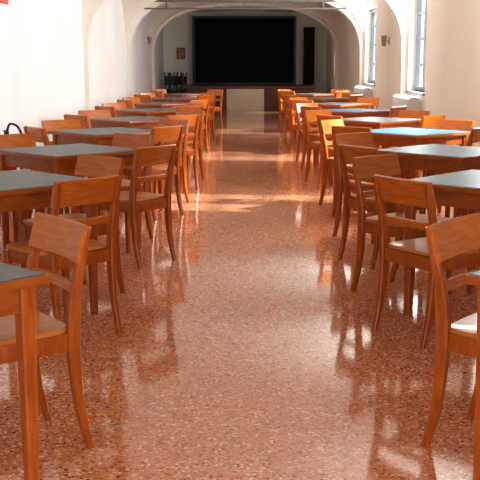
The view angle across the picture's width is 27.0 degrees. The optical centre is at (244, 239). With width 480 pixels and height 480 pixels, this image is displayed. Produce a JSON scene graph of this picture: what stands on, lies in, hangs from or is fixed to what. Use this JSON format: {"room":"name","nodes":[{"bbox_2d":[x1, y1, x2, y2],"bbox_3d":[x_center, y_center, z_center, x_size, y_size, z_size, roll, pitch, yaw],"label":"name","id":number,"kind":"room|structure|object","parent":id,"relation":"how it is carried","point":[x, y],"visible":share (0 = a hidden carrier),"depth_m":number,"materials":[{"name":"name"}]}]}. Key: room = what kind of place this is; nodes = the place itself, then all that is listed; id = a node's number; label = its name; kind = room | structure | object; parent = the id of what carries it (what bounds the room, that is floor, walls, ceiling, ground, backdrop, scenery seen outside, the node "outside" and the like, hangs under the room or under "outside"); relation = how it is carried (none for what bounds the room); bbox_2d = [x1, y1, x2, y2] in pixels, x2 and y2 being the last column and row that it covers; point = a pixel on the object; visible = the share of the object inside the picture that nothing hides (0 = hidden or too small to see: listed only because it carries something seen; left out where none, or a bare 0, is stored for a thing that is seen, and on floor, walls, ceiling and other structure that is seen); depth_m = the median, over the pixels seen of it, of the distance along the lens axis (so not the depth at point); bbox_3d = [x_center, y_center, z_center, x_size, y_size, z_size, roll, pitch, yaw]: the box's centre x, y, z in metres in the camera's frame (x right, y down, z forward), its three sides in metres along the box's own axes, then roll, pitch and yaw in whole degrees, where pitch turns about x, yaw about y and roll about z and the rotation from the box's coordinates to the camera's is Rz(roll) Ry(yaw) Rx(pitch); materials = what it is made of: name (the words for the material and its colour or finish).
{"room":"eatery","nodes":[
{"label":"eatery","id":0,"kind":"room"},
{"bbox_2d":[0,0,163,169],"bbox_3d":[-2.625,-2.548,13.563,0.350,3.000,33.600,0,10,0],"label":"wall","id":1,"kind":"structure","parent":0,"point":[42,55],"depth_m":13.28,"materials":[{"name":"paint"}]},
{"bbox_2d":[0,0,8,4],"bbox_3d":[-2.440,-2.489,10.095,0.020,0.200,0.350,0,10,0],"label":"safety sign","id":2,"kind":"object","parent":1,"relation":"attached to","point":[1,1],"visible":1,"depth_m":10.13,"materials":[{"name":"red plastic"}]},
{"bbox_2d":[146,36,151,43],"bbox_3d":[-2.379,-4.959,24.815,0.140,0.180,0.100,0,10,0],"label":"wall lamp","id":3,"kind":"object","parent":1,"relation":"attached to","point":[149,40],"visible":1,"depth_m":24.78,"materials":[{"name":"metal"}]},
{"bbox_2d":[84,0,405,109],"bbox_3d":[0.000,-2.824,15.342,4.940,2.920,0.320,0,10,0],"label":"trim","id":4,"kind":"structure","parent":1,"relation":"attached to","point":[99,4],"depth_m":15.22,"materials":[{"name":"paint"}]},
{"bbox_2d":[152,3,337,88],"bbox_3d":[0.000,-4.788,26.369,4.940,2.920,0.320,0,10,0],"label":"trim","id":5,"kind":"structure","parent":1,"relation":"attached to","point":[173,17],"depth_m":26.08,"materials":[{"name":"paint"}]},
{"bbox_2d":[127,2,362,96],"bbox_3d":[0.000,-3.806,20.856,4.940,2.920,0.320,0,10,0],"label":"trim","id":6,"kind":"structure","parent":1,"relation":"attached to","point":[144,12],"depth_m":20.69,"materials":[{"name":"paint"}]},
{"bbox_2d":[144,0,345,8],"bbox_3d":[0.000,-4.805,20.373,4.900,0.205,0.040,0,10,0],"label":"beam","id":7,"kind":"structure","parent":1,"relation":"attached to","point":[166,1],"depth_m":20.35,"materials":[{"name":"metal"}]},
{"bbox_2d":[0,111,479,479],"bbox_3d":[0.000,-1.040,13.934,5.600,0.100,33.800,0,10,0],"label":"floor","id":8,"kind":"structure","parent":0,"point":[251,353],"depth_m":4.71,"materials":[{"name":"stone"}]},
{"bbox_2d":[3,123,22,170],"bbox_3d":[-2.297,-0.740,9.697,0.259,0.796,0.268,-8,13,-36],"label":"fire extinguisher","id":9,"kind":"object","parent":8,"relation":"on","point":[6,131],"visible":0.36,"depth_m":9.61,"materials":[{"name":"rubber"}]},
{"bbox_2d":[0,262,48,479],"bbox_3d":[-1.155,0.466,3.079,0.800,0.742,0.800,-10,14,-44],"label":"dining table","id":10,"kind":"object","parent":8,"relation":"on","point":[17,284],"visible":1,"depth_m":3.04,"materials":[{"name":"brown wood"}]},
{"bbox_2d":[12,207,45,241],"bbox_3d":[-1.692,-0.259,6.946,0.488,0.814,0.410,-10,14,-43],"label":"dining chair","id":11,"kind":"object","parent":8,"relation":"on","point":[42,210],"visible":0.06,"depth_m":7.24,"materials":[{"name":"brown wood"}]},
{"bbox_2d":[0,133,69,238],"bbox_3d":[-1.662,-0.401,7.742,0.488,0.814,0.410,9,14,42],"label":"dining chair","id":12,"kind":"object","parent":8,"relation":"on","point":[23,139],"visible":0.09,"depth_m":7.84,"materials":[{"name":"brown wood"}]},
{"bbox_2d":[0,212,94,448],"bbox_3d":[-0.841,0.345,3.557,0.488,0.814,0.410,-7,12,-35],"label":"dining chair","id":13,"kind":"object","parent":8,"relation":"on","point":[69,239],"visible":0.77,"depth_m":3.52,"materials":[{"name":"brown wood"}]},
{"bbox_2d":[0,169,97,314],"bbox_3d":[-1.320,0.042,5.462,0.800,0.742,0.800,-10,14,-44],"label":"dining table","id":14,"kind":"object","parent":8,"relation":"on","point":[22,190],"visible":0.52,"depth_m":5.38,"materials":[{"name":"brown wood"}]},
{"bbox_2d":[23,126,92,216],"bbox_3d":[-1.653,-0.607,8.899,0.488,0.814,0.410,-7,12,-35],"label":"dining chair","id":15,"kind":"object","parent":8,"relation":"on","point":[40,134],"visible":0.18,"depth_m":8.68,"materials":[{"name":"brown wood"}]},
{"bbox_2d":[41,119,80,145],"bbox_3d":[-1.671,-0.744,9.671,0.410,0.814,0.488,-7,12,-35],"label":"dining chair","id":16,"kind":"object","parent":8,"relation":"on","point":[66,124],"visible":0.12,"depth_m":9.77,"materials":[{"name":"brown wood"}]},
{"bbox_2d":[3,175,122,333],"bbox_3d":[-0.927,0.074,5.078,0.488,0.814,0.410,9,14,41],"label":"dining chair","id":17,"kind":"object","parent":8,"relation":"on","point":[68,193],"visible":0.63,"depth_m":4.97,"materials":[{"name":"brown wood"}]},
{"bbox_2d":[0,143,140,249],"bbox_3d":[-1.280,-0.296,7.362,0.800,0.742,0.800,10,14,44],"label":"dining table","id":18,"kind":"object","parent":8,"relation":"on","point":[58,159],"visible":0.58,"depth_m":7.17,"materials":[{"name":"brown wood"}]},
{"bbox_2d":[21,154,125,305],"bbox_3d":[-1.015,-0.075,5.916,0.410,0.814,0.488,9,13,41],"label":"dining chair","id":19,"kind":"object","parent":8,"relation":"on","point":[94,166],"visible":0.4,"depth_m":5.97,"materials":[{"name":"brown wood"}]},
{"bbox_2d":[64,114,91,128],"bbox_3d":[-1.654,-0.965,10.910,0.410,0.814,0.488,9,14,42],"label":"dining chair","id":20,"kind":"object","parent":8,"relation":"on","point":[85,122],"visible":0.08,"depth_m":10.62,"materials":[{"name":"brown wood"}]},
{"bbox_2d":[78,110,127,179],"bbox_3d":[-1.648,-1.093,11.627,0.410,0.814,0.488,-7,12,-33],"label":"dining chair","id":21,"kind":"object","parent":8,"relation":"on","point":[91,113],"visible":0.12,"depth_m":11.74,"materials":[{"name":"brown wood"}]},
{"bbox_2d":[48,127,163,215],"bbox_3d":[-1.270,-0.647,9.331,0.800,0.742,0.800,-9,14,-42],"label":"dining table","id":22,"kind":"object","parent":8,"relation":"on","point":[96,136],"visible":0.5,"depth_m":9.11,"materials":[{"name":"brown wood"}]},
{"bbox_2d":[95,106,116,116],"bbox_3d":[-1.631,-1.334,12.979,0.488,0.814,0.410,-9,14,-43],"label":"dining chair","id":23,"kind":"object","parent":8,"relation":"on","point":[112,109],"visible":0.15,"depth_m":12.69,"materials":[{"name":"brown wood"}]},
{"bbox_2d":[102,102,126,109],"bbox_3d":[-1.657,-1.474,13.765,0.488,0.814,0.410,10,14,44],"label":"dining chair","id":24,"kind":"object","parent":8,"relation":"on","point":[120,105],"visible":0.09,"depth_m":13.88,"materials":[{"name":"brown wood"}]},
{"bbox_2d":[80,133,153,238],"bbox_3d":[-1.011,-0.400,7.735,0.410,0.814,0.488,7,13,36],"label":"dining chair","id":25,"kind":"object","parent":8,"relation":"on","point":[126,140],"visible":0.27,"depth_m":7.80,"materials":[{"name":"brown wood"}]},
{"bbox_2d":[117,99,134,108],"bbox_3d":[-1.621,-1.718,15.135,0.488,0.814,0.410,-8,13,-39],"label":"dining chair","id":26,"kind":"object","parent":8,"relation":"on","point":[129,103],"visible":0.12,"depth_m":14.86,"materials":[{"name":"brown wood"}]},
{"bbox_2d":[122,97,140,102],"bbox_3d":[-1.641,-1.867,15.972,0.488,0.814,0.410,7,12,33],"label":"dining chair","id":27,"kind":"object","parent":8,"relation":"on","point":[135,99],"visible":0.05,"depth_m":16.07,"materials":[{"name":"brown wood"}]},
{"bbox_2d":[90,116,177,140],"bbox_3d":[-1.250,-0.998,11.300,0.800,0.742,0.800,9,14,42],"label":"dining table","id":28,"kind":"object","parent":8,"relation":"on","point":[139,122],"visible":0.38,"depth_m":10.98,"materials":[{"name":"brown wood"}]},
{"bbox_2d":[97,144,176,268],"bbox_3d":[-0.778,-0.256,6.928,0.488,0.814,0.410,7,12,35],"label":"dining chair","id":29,"kind":"object","parent":8,"relation":"on","point":[132,202],"visible":0.82,"depth_m":6.79,"materials":[{"name":"brown wood"}]},
{"bbox_2d":[134,94,152,102],"bbox_3d":[-1.627,-2.131,17.453,0.410,0.814,0.488,8,13,38],"label":"dining chair","id":30,"kind":"object","parent":8,"relation":"on","point":[143,98],"visible":0.12,"depth_m":17.18,"materials":[{"name":"brown wood"}]},
{"bbox_2d":[139,93,155,102],"bbox_3d":[-1.611,-2.262,18.188,0.488,0.814,0.410,8,13,36],"label":"dining chair","id":31,"kind":"object","parent":8,"relation":"on","point":[151,94],"visible":0.07,"depth_m":18.30,"materials":[{"name":"brown wood"}]},
{"bbox_2d":[119,125,183,220],"bbox_3d":[-0.853,-0.622,8.982,0.488,0.814,0.410,8,13,37],"label":"dining chair","id":32,"kind":"object","parent":8,"relation":"on","point":[167,133],"visible":0.5,"depth_m":8.87,"materials":[{"name":"brown wood"}]},
{"bbox_2d":[116,108,189,165],"bbox_3d":[-1.250,-1.366,13.368,0.800,0.742,0.800,10,14,44],"label":"dining table","id":33,"kind":"object","parent":8,"relation":"on","point":[147,112],"visible":0.38,"depth_m":13.08,"materials":[{"name":"brown wood"}]},
{"bbox_2d":[150,91,163,96],"bbox_3d":[-1.558,-2.546,19.786,0.488,0.814,0.410,-8,13,-38],"label":"dining chair","id":34,"kind":"object","parent":8,"relation":"on","point":[157,93],"visible":0.08,"depth_m":19.53,"materials":[{"name":"brown wood"}]},
{"bbox_2d":[150,89,166,92],"bbox_3d":[-1.635,-2.684,20.559,0.410,0.814,0.488,-10,14,-43],"label":"dining chair","id":35,"kind":"object","parent":8,"relation":"on","point":[163,90],"visible":0.11,"depth_m":20.68,"materials":[{"name":"brown wood"}]},
{"bbox_2d":[128,119,189,202],"bbox_3d":[-0.839,-0.756,9.733,0.410,0.814,0.488,9,13,41],"label":"dining chair","id":36,"kind":"object","parent":8,"relation":"on","point":[163,122],"visible":0.37,"depth_m":9.73,"materials":[{"name":"brown wood"}]},
{"bbox_2d":[134,102,197,150],"bbox_3d":[-1.250,-1.752,15.534,0.800,0.742,0.800,10,14,43],"label":"dining table","id":37,"kind":"object","parent":8,"relation":"on","point":[167,105],"visible":0.31,"depth_m":15.21,"materials":[{"name":"brown wood"}]},
{"bbox_2d":[164,77,182,92],"bbox_3d":[-1.988,-4.089,28.032,0.420,0.961,0.473,-5,11,-28],"label":"chair","id":38,"kind":"object","parent":8,"relation":"on","point":[174,79],"visible":0.53,"depth_m":28.13,"materials":[{"name":"black plastic"}]},
{"bbox_2d":[164,73,183,92],"bbox_3d":[-1.972,-4.193,27.984,0.420,0.961,0.473,-5,11,-28],"label":"chair","id":39,"kind":"object","parent":38,"relation":"on","point":[171,91],"visible":0.6,"depth_m":27.87,"materials":[{"name":"black plastic"}]},
{"bbox_2d":[152,97,203,139],"bbox_3d":[-1.250,-2.155,17.798,0.800,0.742,0.800,9,14,42],"label":"dining table","id":40,"kind":"object","parent":8,"relation":"on","point":[156,99],"visible":0.3,"depth_m":17.45,"materials":[{"name":"brown wood"}]},
{"bbox_2d":[154,109,204,182],"bbox_3d":[-0.766,-1.108,11.714,0.410,0.814,0.488,7,12,34],"label":"dining chair","id":41,"kind":"object","parent":8,"relation":"on","point":[201,113],"visible":0.4,"depth_m":11.74,"materials":[{"name":"brown wood"}]},
{"bbox_2d":[175,76,185,91],"bbox_3d":[-1.916,-4.229,28.821,0.420,0.961,0.473,3,10,14],"label":"chair","id":42,"kind":"object","parent":8,"relation":"on","point":[179,77],"visible":0.34,"depth_m":28.95,"materials":[{"name":"black plastic"}]},
{"bbox_2d":[169,72,186,90],"bbox_3d":[-1.924,-4.333,28.770,0.420,0.961,0.473,3,10,14],"label":"chair","id":43,"kind":"object","parent":42,"relation":"on","point":[173,72],"visible":0.27,"depth_m":28.84,"materials":[{"name":"black plastic"}]},
{"bbox_2d":[164,114,199,189],"bbox_3d":[-0.785,-0.962,10.891,0.410,0.814,0.488,-7,12,-34],"label":"dining chair","id":44,"kind":"object","parent":8,"relation":"on","point":[194,119],"visible":0.41,"depth_m":10.79,"materials":[{"name":"brown wood"}]},
{"bbox_2d":[163,93,209,130],"bbox_3d":[-1.220,-2.576,20.161,0.800,0.742,0.800,-10,14,-43],"label":"dining table","id":45,"kind":"object","parent":8,"relation":"on","point":[165,94],"visible":0.28,"depth_m":19.85,"materials":[{"name":"brown wood"}]},
{"bbox_2d":[176,106,202,152],"bbox_3d":[-0.836,-1.336,12.991,0.410,0.814,0.488,-8,13,-37],"label":"dining chair","id":46,"kind":"object","parent":8,"relation":"on","point":[181,107],"visible":0.12,"depth_m":12.79,"materials":[{"name":"brown wood"}]},
{"bbox_2d":[187,102,203,132],"bbox_3d":[-0.870,-1.478,13.792,0.488,0.814,0.410,-7,12,-34],"label":"dining chair","id":47,"kind":"object","parent":8,"relation":"on","point":[188,103],"visible":0.09,"depth_m":13.83,"materials":[{"name":"brown wood"}]},
{"bbox_2d":[190,99,209,153],"bbox_3d":[-0.838,-1.712,15.101,0.488,0.814,0.410,9,13,41],"label":"dining chair","id":48,"kind":"object","parent":8,"relation":"on","point":[205,102],"visible":0.31,"depth_m":15.08,"materials":[{"name":"brown wood"}]},
{"bbox_2d":[196,95,215,141],"bbox_3d":[-0.803,-2.116,17.374,0.410,0.814,0.488,-9,13,-40],"label":"dining chair","id":49,"kind":"object","parent":8,"relation":"on","point":[212,98],"visible":0.35,"depth_m":17.28,"materials":[{"name":"brown wood"}]},
{"bbox_2d":[200,93,214,136],"bbox_3d":[-0.858,-2.264,18.203,0.488,0.814,0.410,-8,13,-39],"label":"dining chair","id":50,"kind":"object","parent":8,"relation":"on","point":[211,104],"visible":0.19,"depth_m":18.18,"materials":[{"name":"brown wood"}]},
{"bbox_2d":[204,89,222,128],"bbox_3d":[-0.746,-2.688,20.579,0.410,0.814,0.488,8,13,36],"label":"dining chair","id":51,"kind":"object","parent":8,"relation":"on","point":[218,92],"visible":0.42,"depth_m":20.61,"materials":[{"name":"brown wood"}]},
{"bbox_2d":[185,84,314,110],"bbox_3d":[0.140,-4.185,29.310,3.680,0.700,1.980,0,10,0],"label":"stage","id":52,"kind":"object","parent":8,"relation":"on","point":[235,97],"visible":0.51,"depth_m":28.36,"materials":[{"name":"brown wood"}]},
{"bbox_2d":[192,16,296,84],"bbox_3d":[-0.020,-5.628,29.713,3.080,2.000,0.080,0,10,0],"label":"projection screen","id":53,"kind":"object","parent":52,"relation":"on","point":[226,50],"visible":1,"depth_m":29.69,"materials":[{"name":"black fabric"}]},
{"bbox_2d":[303,27,314,83],"bbox_3d":[1.905,-5.485,29.795,0.329,1.670,0.070,0,10,0],"label":"curtain","id":54,"kind":"object","parent":52,"relation":"on","point":[309,32],"visible":1,"depth_m":29.78,"materials":[{"name":"black fabric"}]},
{"bbox_2d":[277,89,290,129],"bbox_3d":[0.960,-2.667,20.462,0.488,0.814,0.410,9,14,42],"label":"dining chair","id":55,"kind":"object","parent":8,"relation":"on","point":[280,89],"visible":0.2,"depth_m":20.48,"materials":[{"name":"brown wood"}]},
{"bbox_2d":[278,91,294,132],"bbox_3d":[0.959,-2.526,19.671,0.410,0.814,0.488,9,14,42],"label":"dining chair","id":56,"kind":"object","parent":8,"relation":"on","point":[281,93],"visible":0.38,"depth_m":19.58,"materials":[{"name":"brown wood"}]},
{"bbox_2d":[282,95,301,143],"bbox_3d":[0.943,-2.091,17.229,0.488,0.814,0.410,-8,13,-38],"label":"dining chair","id":57,"kind":"object","parent":8,"relation":"on","point":[284,97],"visible":0.33,"depth_m":17.20,"materials":[{"name":"brown wood"}]},
{"bbox_2d":[288,97,306,148],"bbox_3d":[0.990,-1.840,15.820,0.410,0.814,0.488,-9,14,-42],"label":"dining chair","id":58,"kind":"object","parent":8,"relation":"on","point":[294,98],"visible":0.16,"depth_m":15.86,"materials":[{"name":"brown wood"}]},
{"bbox_2d":[290,100,312,155],"bbox_3d":[0.965,-1.702,15.047,0.410,0.814,0.488,7,12,36],"label":"dining chair","id":59,"kind":"object","parent":8,"relation":"on","point":[292,102],"visible":0.34,"depth_m":14.96,"materials":[{"name":"brown wood"}]},
{"bbox_2d":[295,103,318,164],"bbox_3d":[0.984,-1.454,13.657,0.410,0.814,0.488,-8,13,-38],"label":"dining chair","id":60,"kind":"object","parent":8,"relation":"on","point":[297,105],"visible":0.33,"depth_m":13.66,"materials":[{"name":"brown wood"}]},
{"bbox_2d":[287,93,333,130],"bbox_3d":[1.360,-2.559,20.062,0.800,0.742,0.800,-9,13,-41],"label":"dining table","id":61,"kind":"object","parent":8,"relation":"on","point":[298,94],"visible":0.3,"depth_m":19.76,"materials":[{"name":"brown wood"}]},
{"bbox_2d":[300,106,327,171],"bbox_3d":[1.010,-1.304,12.813,0.488,0.814,0.410,-7,12,-36],"label":"dining chair","id":62,"kind":"object","parent":8,"relation":"on","point":[314,136],"visible":0.41,"depth_m":12.78,"materials":[{"name":"brown wood"}]},
{"bbox_2d":[304,110,331,180],"bbox_3d":[0.988,-1.090,11.611,0.410,0.814,0.488,-8,13,-37],"label":"dining chair","id":63,"kind":"object","parent":8,"relation":"on","point":[310,115],"visible":0.32,"depth_m":11.63,"materials":[{"name":"brown wood"}]},
{"bbox_2d":[294,97,348,139],"bbox_3d":[1.380,-2.138,17.699,0.800,0.742,0.800,-9,14,-41],"label":"dining table","id":64,"kind":"object","parent":8,"relation":"on","point":[315,99],"visible":0.33,"depth_m":17.43,"materials":[{"name":"brown wood"}]},
{"bbox_2d":[317,114,344,189],"bbox_3d":[1.078,-0.941,10.776,0.488,0.814,0.410,-7,12,-34],"label":"dining chair","id":65,"kind":"object","parent":8,"relation":"on","point":[319,117],"visible":0.28,"depth_m":10.73,"materials":[{"name":"brown wood"}]},
{"bbox_2d":[319,119,343,204],"bbox_3d":[1.017,-0.748,9.691,0.488,0.814,0.410,7,12,35],"label":"dining chair","id":66,"kind":"object","parent":8,"relation":"on","point":[325,126],"visible":0.42,"depth_m":9.64,"materials":[{"name":"brown wood"}]},
{"bbox_2d":[302,102,372,146],"bbox_3d":[1.400,-1.734,15.435,0.800,0.742,0.800,9,14,42],"label":"dining table","id":67,"kind":"object","parent":8,"relation":"on","point":[325,105],"visible":0.36,"depth_m":15.12,"materials":[{"name":"brown wood"}]},
{"bbox_2d":[330,89,346,93],"bbox_3d":[1.775,-2.667,20.466,0.488,0.814,0.410,-10,14,-44],"label":"dining chair","id":68,"kind":"object","parent":8,"relation":"on","point":[332,90],"visible":0.09,"depth_m":20.62,"materials":[{"name":"brown wood"}]},
{"bbox_2d":[334,91,349,97],"bbox_3d":[1.742,-2.528,19.686,0.410,0.814,0.488,-10,14,-43],"label":"dining chair","id":69,"kind":"object","parent":8,"relation":"on","point":[338,94],"visible":0.14,"depth_m":19.41,"materials":[{"name":"brown wood"}]},
{"bbox_2d":[341,93,358,97],"bbox_3d":[1.744,-2.242,18.076,0.488,0.814,0.410,-8,13,-40],"label":"dining chair","id":70,"kind":"object","parent":8,"relation":"on","point":[344,95],"visible":0.09,"depth_m":18.20,"materials":[{"name":"brown wood"}]},
{"bbox_2d":[313,108,389,165],"bbox_3d":[1.420,-1.349,13.269,0.800,0.742,0.800,-9,14,-42],"label":"dining table","id":71,"kind":"object","parent":8,"relation":"on","point":[348,112],"visible":0.48,"depth_m":12.98,"materials":[{"name":"brown wood"}]},
{"bbox_2d":[333,132,374,243],"bbox_3d":[0.991,-0.419,7.844,0.410,0.814,0.488,-7,13,-36],"label":"dining chair","id":72,"kind":"object","parent":8,"relation":"on","point":[364,139],"visible":0.34,"depth_m":7.88,"materials":[{"name":"brown wood"}]},
{"bbox_2d":[348,95,363,102],"bbox_3d":[1.736,-2.105,17.310,0.488,0.814,0.410,8,13,38],"label":"dining chair","id":73,"kind":"object","parent":8,"relation":"on","point":[352,98],"visible":0.11,"depth_m":17.05,"materials":[{"name":"brown wood"}]},
{"bbox_2d":[331,126,393,216],"bbox_3d":[1.066,-0.622,8.981,0.410,0.814,0.488,8,13,38],"label":"dining chair","id":74,"kind":"object","parent":8,"relation":"on","point":[335,129],"visible":0.19,"depth_m":8.85,"materials":[{"name":"brown wood"}]},
{"bbox_2d":[354,86,371,108],"bbox_3d":[2.337,-2.583,19.776,0.215,0.890,1.554,0,10,0],"label":"radiator","id":75,"kind":"object","parent":8,"relation":"on","point":[362,90],"visible":0.32,"depth_m":19.05,"materials":[{"name":"white paint"}]},
{"bbox_2d":[357,97,378,147],"bbox_3d":[1.818,-1.840,15.823,0.410,0.814,0.488,9,13,41],"label":"dining chair","id":76,"kind":"object","parent":8,"relation":"on","point":[375,101],"visible":0.12,"depth_m":15.90,"materials":[{"name":"brown wood"}]},
{"bbox_2d":[328,117,420,184],"bbox_3d":[1.450,-0.980,11.202,0.800,0.742,0.800,-9,14,-42],"label":"dining table","id":77,"kind":"object","parent":8,"relation":"on","point":[373,122],"visible":0.44,"depth_m":10.91,"materials":[{"name":"brown wood"}]},
{"bbox_2d":[338,144,425,268],"bbox_3d":[0.946,-0.254,6.916,0.488,0.814,0.410,-6,12,-31],"label":"dining chair","id":78,"kind":"object","parent":8,"relation":"on","point":[347,153],"visible":0.39,"depth_m":6.86,"materials":[{"name":"brown wood"}]},
{"bbox_2d":[374,106,406,145],"bbox_3d":[1.766,-1.313,12.865,0.488,0.814,0.410,7,12,34],"label":"dining chair","id":79,"kind":"object","parent":8,"relation":"on","point":[394,111],"visible":0.16,"depth_m":12.61,"materials":[{"name":"brown wood"}]},
{"bbox_2d":[351,153,451,303],"bbox_3d":[0.939,-0.083,5.958,0.410,0.814,0.488,-9,14,-42],"label":"dining chair","id":80,"kind":"object","parent":8,"relation":"on","point":[364,167],"visible":0.49,"depth_m":5.96,"materials":[{"name":"brown wood"}]},
{"bbox_2d":[382,110,429,178],"bbox_3d":[1.832,-1.078,11.543,0.410,0.814,0.488,8,13,39],"label":"dining chair","id":81,"kind":"object","parent":8,"relation":"on","point":[411,114],"visible":0.06,"depth_m":11.64,"materials":[{"name":"brown wood"}]},
{"bbox_2d":[392,94,420,117],"bbox_3d":[2.337,-1.636,14.460,0.215,0.890,1.554,0,10,0],"label":"radiator","id":82,"kind":"object","parent":8,"relation":"on","point":[412,103],"visible":0.27,"depth_m":13.91,"materials":[{"name":"white paint"}]},
{"bbox_2d":[353,127,469,211],"bbox_3d":[1.520,-0.638,9.282,0.800,0.742,0.800,-9,14,-41],"label":"dining table","id":83,"kind":"object","parent":8,"relation":"on","point":[402,136],"visible":0.54,"depth_m":8.99,"materials":[{"name":"brown wood"}]},
{"bbox_2d":[389,115,445,178],"bbox_3d":[1.844,-0.948,10.814,0.410,0.814,0.488,-10,14,-43],"label":"dining chair","id":84,"kind":"object","parent":8,"relation":"on","point":[432,121],"visible":0.13,"depth_m":10.58,"materials":[{"name":"brown wood"}]},
{"bbox_2d":[371,174,479,348],"bbox_3d":[0.948,0.078,5.051,0.488,0.814,0.410,-7,12,-33],"label":"dining chair","id":85,"kind":"object","parent":8,"relation":"on","point":[414,253],"visible":0.74,"depth_m":4.92,"materials":[{"name":"brown wood"}]},
{"bbox_2d":[374,144,479,239],"bbox_3d":[1.460,-0.288,7.313,0.800,0.742,0.800,-10,14,-43],"label":"dining table","id":86,"kind":"object","parent":8,"relation":"on","point":[434,158],"visible":0.59,"depth_m":6.97,"materials":[{"name":"brown wood"}]},
{"bbox_2d":[403,169,479,315],"bbox_3d":[1.380,0.042,5.462,0.800,0.742,0.800,9,13,41],"label":"dining table","id":87,"kind":"object","parent":8,"relation":"on","point":[461,189],"visible":0.57,"depth_m":5.38,"materials":[{"name":"brown wood"}]},
{"bbox_2d":[409,119,474,208],"bbox_3d":[1.901,-0.749,9.697,0.488,0.814,0.410,-7,12,-36],"label":"dining chair","id":88,"kind":"object","parent":8,"relation":"on","point":[446,124],"visible":0.14,"depth_m":9.74,"materials":[{"name":"brown wood"}]},
{"bbox_2d":[421,212,479,447],"bbox_3d":[0.936,0.346,3.550,0.488,0.814,0.410,8,13,38],"label":"dining chair","id":89,"kind":"object","parent":8,"relation":"on","point":[453,237],"visible":0.91,"depth_m":3.52,"materials":[{"name":"brown wood"}]},
{"bbox_2d":[422,127,479,212],"bbox_3d":[1.870,-0.603,8.875,0.488,0.814,0.410,7,12,34],"label":"dining chair","id":90,"kind":"object","parent":8,"relation":"on","point":[474,137],"visible":0.15,"depth_m":8.61,"materials":[{"name":"brown wood"}]},
{"bbox_2d":[445,206,479,217],"bbox_3d":[1.851,-0.397,7.719,0.488,0.814,0.410,-8,13,-39],"label":"dining chair","id":91,"kind":"object","parent":8,"relation":"on","point":[447,209],"visible":0.02,"depth_m":7.74,"materials":[{"name":"brown wood"}]},
{"bbox_2d":[462,208,467,215],"bbox_3d":[1.812,-0.259,6.944,0.488,0.814,0.410,9,13,41],"label":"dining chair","id":92,"kind":"object","parent":8,"relation":"on","point":[464,210],"visible":0.02,"depth_m":6.95,"materials":[{"name":"brown wood"}]},
{"bbox_2d":[464,271,479,479],"bbox_3d":[1.225,0.466,3.079,0.800,0.742,0.800,-10,14,-44],"label":"dining table","id":93,"kind":"object","parent":8,"relation":"on","point":[473,278],"visible":1,"depth_m":3.07,"materials":[{"name":"brown wood"}]},
{"bbox_3d":[-2.125,-4.352,29.510,0.420,0.961,0.473,-3,11,-17],"label":"chair","id":94,"kind":"object","parent":8,"relation":"on","visible":0},
{"bbox_2d":[164,72,180,90],"bbox_3d":[-2.115,-4.456,29.459,0.420,0.961,0.473,-3,11,-17],"label":"chair","id":95,"kind":"object","parent":94,"relation":"on","point":[168,89],"visible":0.31,"depth_m":29.25,"materials":[{"name":"black plastic"}]},
{"bbox_2d":[163,11,326,92],"bbox_3d":[0.000,-5.512,30.201,5.600,3.000,0.200,0,10,0],"label":"wall","id":96,"kind":"structure","parent":0,"point":[177,33],"depth_m":30.03,"materials":[{"name":"paint"}]},
{"bbox_2d":[176,48,184,58],"bbox_3d":[-1.930,-5.610,30.066,0.260,0.340,0.030,0,10,0],"label":"framed picture","id":97,"kind":"object","parent":96,"relation":"attached to","point":[180,52],"visible":1,"depth_m":30.06,"materials":[{"name":"brown wood"}]},
{"bbox_2d":[81,0,408,56],"bbox_3d":[0.000,-3.227,13.442,4.900,1.380,33.600,0,10,0],"label":"ceiling","id":98,"kind":"structure","parent":0,"point":[132,9],"depth_m":24.65,"materials":[{"name":"paint"}]},
{"bbox_2d":[326,0,479,146],"bbox_3d":[2.625,-2.548,13.563,0.350,3.000,33.600,0,10,0],"label":"wall","id":99,"kind":"structure","parent":0,"point":[452,58],"depth_m":13.35,"materials":[{"name":"paint"}]},
{"bbox_2d":[363,8,375,86],"bbox_3d":[2.515,-3.770,19.542,0.190,1.490,1.680,0,10,0],"label":"window","id":100,"kind":"structure","parent":99,"relation":"in","point":[373,11],"depth_m":20.22,"materials":[{"name":"glass"}]},
{"bbox_2d":[381,35,389,45],"bbox_3d":[2.379,-3.378,16.971,0.140,0.180,0.100,0,10,0],"label":"wall lamp","id":101,"kind":"object","parent":99,"relation":"attached to","point":[384,40],"visible":1,"depth_m":16.93,"materials":[{"name":"metal"}]},
{"bbox_2d":[405,0,426,95],"bbox_3d":[2.515,-2.922,14.208,0.190,1.690,1.480,0,10,0],"label":"window","id":102,"kind":"structure","parent":99,"relation":"in","point":[420,12],"depth_m":14.78,"materials":[{"name":"glass"}]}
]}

